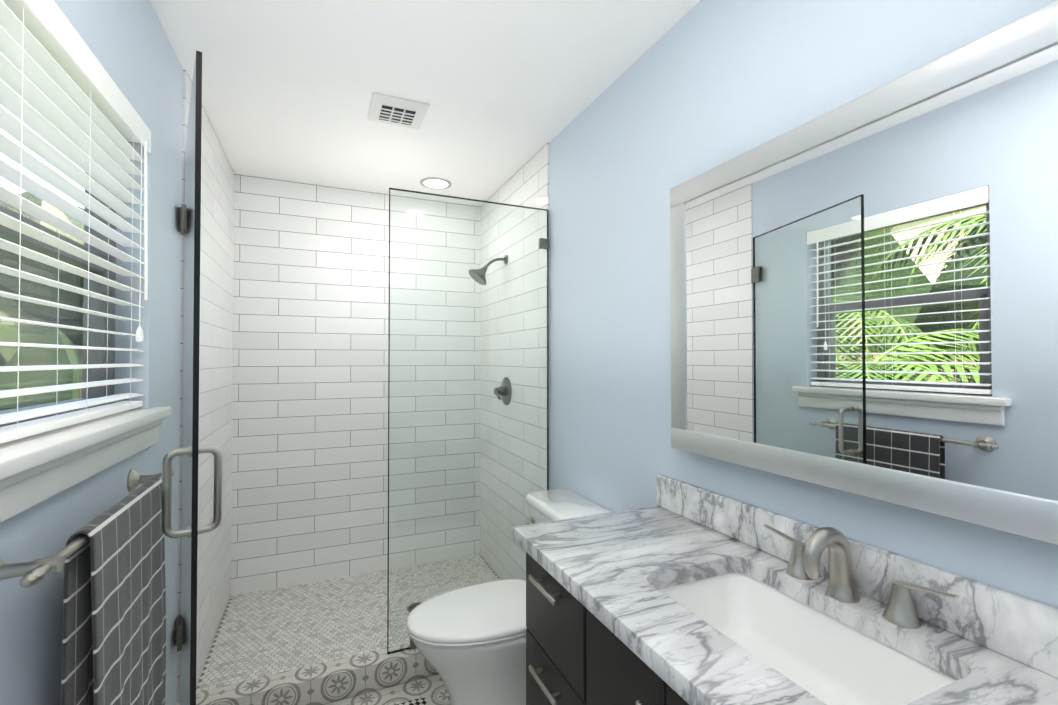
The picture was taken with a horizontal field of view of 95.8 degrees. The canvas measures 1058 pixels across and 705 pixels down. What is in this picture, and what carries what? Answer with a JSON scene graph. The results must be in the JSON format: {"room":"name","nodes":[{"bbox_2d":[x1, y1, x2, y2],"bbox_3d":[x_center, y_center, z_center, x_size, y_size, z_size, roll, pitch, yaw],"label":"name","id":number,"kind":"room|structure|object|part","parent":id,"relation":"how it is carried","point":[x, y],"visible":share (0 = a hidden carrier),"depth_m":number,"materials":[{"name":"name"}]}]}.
{"room":"bathroom","nodes":[
{"label":"bathroom","id":0,"kind":"room"},
{"bbox_2d":[0,0,182,704],"bbox_3d":[-1.349,0.167,1.717,0.150,2.440,2.230,0,-1,-24],"label":"wall","id":1,"kind":"structure","parent":0,"point":[158,372],"depth_m":1.41,"materials":[{"name":"blue paint"}]},
{"bbox_2d":[0,0,170,522],"bbox_3d":[-1.034,-0.202,1.069,0.185,0.950,0.900,0,-1,-24],"label":"window unit","id":2,"kind":"structure","parent":1,"relation":"in","point":[60,91],"depth_m":1.04,"materials":[{"name":"grey"}]},
{"bbox_3d":[-1.094,-0.255,1.043,0.004,0.805,0.740,0,-1,-24],"label":"glass","id":3,"kind":"part","parent":2,"relation":"part of","materials":[{"name":"clear glass"}]},
{"bbox_2d":[0,468,174,704],"bbox_3d":[-0.918,0.661,1.045,0.109,0.690,0.763,0,-1,-24],"label":"towel rail","id":4,"kind":"object","parent":1,"relation":"attached to","point":[111,561],"visible":0.98,"depth_m":0.97,"materials":[{"name":"black fabric"}]},
{"bbox_2d":[61,478,165,704],"bbox_3d":[-0.902,0.668,1.068,0.064,0.680,0.440,0,-1,-24],"label":"towel","id":5,"kind":"object","parent":4,"relation":"hanging from","point":[114,637],"depth_m":0.98,"materials":[{"name":"grey fabric"}]},
{"bbox_2d":[162,51,222,704],"bbox_3d":[-1.023,0.272,1.463,0.246,1.978,0.795,0,-1,-24],"label":"shower door","id":6,"kind":"structure","parent":1,"relation":"attached to","point":[190,450],"depth_m":1.20,"materials":[{"name":"clear glass"}]},
{"bbox_3d":[-0.836,0.344,1.190,0.119,0.228,0.044,0,-1,-24],"label":"shower door handle","id":7,"kind":"part","parent":6,"relation":"part of","materials":[{"name":"silver metal"}]},
{"bbox_2d":[177,70,233,701],"bbox_3d":[-1.502,0.174,2.268,0.010,2.440,1.098,0,-1,-24],"label":"wall tiles","id":8,"kind":"structure","parent":1,"relation":"attached to","point":[215,365],"depth_m":2.25,"materials":[{"name":"white tile"}]},
{"bbox_2d":[196,554,499,704],"bbox_3d":[-0.197,1.439,1.139,1.814,0.120,4.480,0,-1,-24],"label":"floor","id":9,"kind":"structure","parent":0,"point":[202,674],"depth_m":2.19,"materials":[{"name":"grey tile"}]},
{"bbox_2d":[176,642,437,704],"bbox_3d":[-0.589,1.336,2.038,1.514,0.110,0.100,0,-1,-24],"label":"curb","id":10,"kind":"object","parent":9,"relation":"on","point":[338,679],"visible":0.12,"depth_m":1.91,"materials":[{"name":"grey tile"}]},
{"bbox_2d":[387,188,548,654],"bbox_3d":[-0.253,0.288,2.199,0.762,1.990,0.024,0,-1,-24],"label":"glass panel","id":11,"kind":"object","parent":10,"relation":"on","point":[543,243],"visible":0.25,"depth_m":2.17,"materials":[{"name":"clear glass"}]},
{"bbox_2d":[196,554,500,691],"bbox_3d":[-0.821,1.394,2.567,1.490,0.001,1.056,0,-1,-24],"label":"tiles","id":12,"kind":"structure","parent":9,"relation":"on","point":[335,649],"depth_m":2.51,"materials":[{"name":"grey tile"}]},
{"bbox_2d":[397,698,426,704],"bbox_3d":[-0.492,1.379,1.567,0.420,0.011,0.600,0,-1,-24],"label":"bath mat","id":13,"kind":"object","parent":9,"relation":"on","point":[421,701],"visible":1,"depth_m":1.88,"materials":[{"name":"multicoloured fabric"}]},
{"bbox_2d":[407,602,422,612],"bbox_3d":[-0.612,1.395,2.616,0.110,0.009,0.110,0,-1,-24],"label":"floor drain","id":14,"kind":"object","parent":9,"relation":"on","point":[413,605],"depth_m":2.62,"materials":[{"name":"silver metal"}]},
{"bbox_2d":[406,489,609,704],"bbox_3d":[-0.086,1.001,1.826,0.749,0.775,0.462,0,-1,-24],"label":"toilet","id":15,"kind":"object","parent":9,"relation":"on","point":[469,642],"visible":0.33,"depth_m":1.69,"materials":[{"name":"white ceramic"}]},
{"bbox_3d":[-0.165,0.968,1.792,0.575,0.039,0.382,0,-1,-24],"label":"seat","id":16,"kind":"part","parent":15,"relation":"part of","materials":[{"name":"white ceramic"}]},
{"bbox_3d":[0.016,0.716,1.999,0.032,0.039,0.110,0,-1,-24],"label":"lever","id":17,"kind":"part","parent":15,"relation":"part of","materials":[{"name":"silver metal"}]},
{"bbox_3d":[0.139,0.852,1.926,0.259,0.475,0.462,0,-1,-24],"label":"tank","id":18,"kind":"part","parent":15,"relation":"part of","materials":[{"name":"white ceramic"}]},
{"bbox_2d":[513,474,1057,704],"bbox_3d":[0.444,0.861,0.901,0.529,1.028,1.247,0,-1,-24],"label":"bathroom vanity","id":19,"kind":"object","parent":9,"relation":"on","point":[682,593],"visible":1,"depth_m":0.96,"materials":[{"name":"white stone"}]},
{"bbox_2d":[659,573,956,704],"bbox_3d":[0.473,0.606,0.897,0.349,0.149,0.522,0,-1,-24],"label":"sink","id":20,"kind":"object","parent":19,"relation":"in","point":[838,660],"depth_m":0.99,"materials":[{"name":"white ceramic"}]},
{"bbox_2d":[763,524,958,628],"bbox_3d":[0.604,0.421,0.956,0.144,0.145,0.376,0,-1,-24],"label":"faucet","id":21,"kind":"object","parent":19,"relation":"on","point":[885,590],"depth_m":0.94,"materials":[{"name":"silver metal"}]},
{"bbox_2d":[150,0,699,205],"bbox_3d":[-0.197,-1.121,1.174,1.814,0.120,4.480,0,-1,-24],"label":"ceiling","id":22,"kind":"structure","parent":0,"point":[506,90],"depth_m":1.82,"materials":[{"name":"white paint"}]},
{"bbox_2d":[368,93,429,128],"bbox_3d":[-0.570,-1.042,2.079,0.230,0.014,0.230,0,-1,-24],"label":"ceiling vent","id":23,"kind":"object","parent":22,"relation":"in","point":[387,109],"visible":1,"depth_m":2.06,"materials":[{"name":"white plastic"}]},
{"bbox_2d":[420,177,451,188],"bbox_3d":[-0.570,-1.033,2.930,0.190,0.008,0.190,0,-1,-24],"label":"recessed light","id":24,"kind":"object","parent":22,"relation":"in","point":[435,183],"visible":1,"depth_m":2.92,"materials":[{"name":"white"}]},
{"bbox_2d":[549,0,1057,607],"bbox_3d":[0.566,0.164,1.489,0.150,2.440,4.480,0,-1,-24],"label":"wall","id":25,"kind":"structure","parent":0,"point":[701,86],"depth_m":1.51,"materials":[{"name":"blue paint"}]},
{"bbox_2d":[480,143,548,579],"bbox_3d":[-0.123,0.182,2.869,0.010,2.440,1.098,0,-1,-24],"label":"wall tiles","id":26,"kind":"structure","parent":25,"relation":"attached to","point":[527,184],"depth_m":2.78,"materials":[{"name":"white tile"}]},
{"bbox_2d":[469,255,507,284],"bbox_3d":[-0.243,-0.496,2.847,0.234,0.194,0.130,0,-1,-24],"label":"shower head","id":27,"kind":"object","parent":26,"relation":"attached to","point":[479,273],"depth_m":2.82},
{"bbox_2d":[494,377,511,404],"bbox_3d":[-0.172,0.232,2.859,0.087,0.170,0.187,0,-1,-24],"label":"shower valve","id":28,"kind":"object","parent":26,"relation":"attached to","point":[507,392],"depth_m":2.85,"materials":[{"name":"silver metal"}]},
{"bbox_2d":[657,474,1057,677],"bbox_3d":[0.677,0.444,1.008,0.020,0.100,1.247,0,-1,-24],"label":"backsplash","id":29,"kind":"structure","parent":25,"relation":"attached to","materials":[{"name":"stone"}]},
{"bbox_2d":[670,0,1057,544],"bbox_3d":[0.656,-0.112,1.008,0.069,0.785,0.990,0,-1,-24],"label":"mirror","id":30,"kind":"object","parent":25,"relation":"attached to","point":[864,294],"visible":1,"depth_m":0.88,"materials":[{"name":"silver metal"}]},
{"bbox_3d":[-1.062,0.186,3.141,1.814,2.440,0.150,0,-1,-24],"label":"wall","id":31,"kind":"structure","parent":0,"visible":0},
{"bbox_2d":[231,174,479,595],"bbox_3d":[-1.030,0.185,3.067,1.514,2.440,0.010,0,-1,-24],"label":"wall tile","id":32,"kind":"structure","parent":31,"relation":"attached to","point":[310,394],"depth_m":3.01,"materials":[{"name":"white tile"}]},
{"label":"outside","id":33,"kind":"structure","parent":0,"visible":0},
{"bbox_3d":[-35.797,1.873,6.187,59.393,0.150,100.000,0,-1,-24],"label":"ground","id":34,"kind":"structure","parent":33,"visible":0},
{"bbox_2d":[0,191,83,410],"bbox_3d":[-12.509,-2.781,12.586,24.921,9.720,57.000,0,-1,-24],"label":"garden","id":35,"kind":"object","parent":34,"relation":"on","point":[13,282],"depth_m":7.03,"materials":[{"name":"green plant"}]}
]}

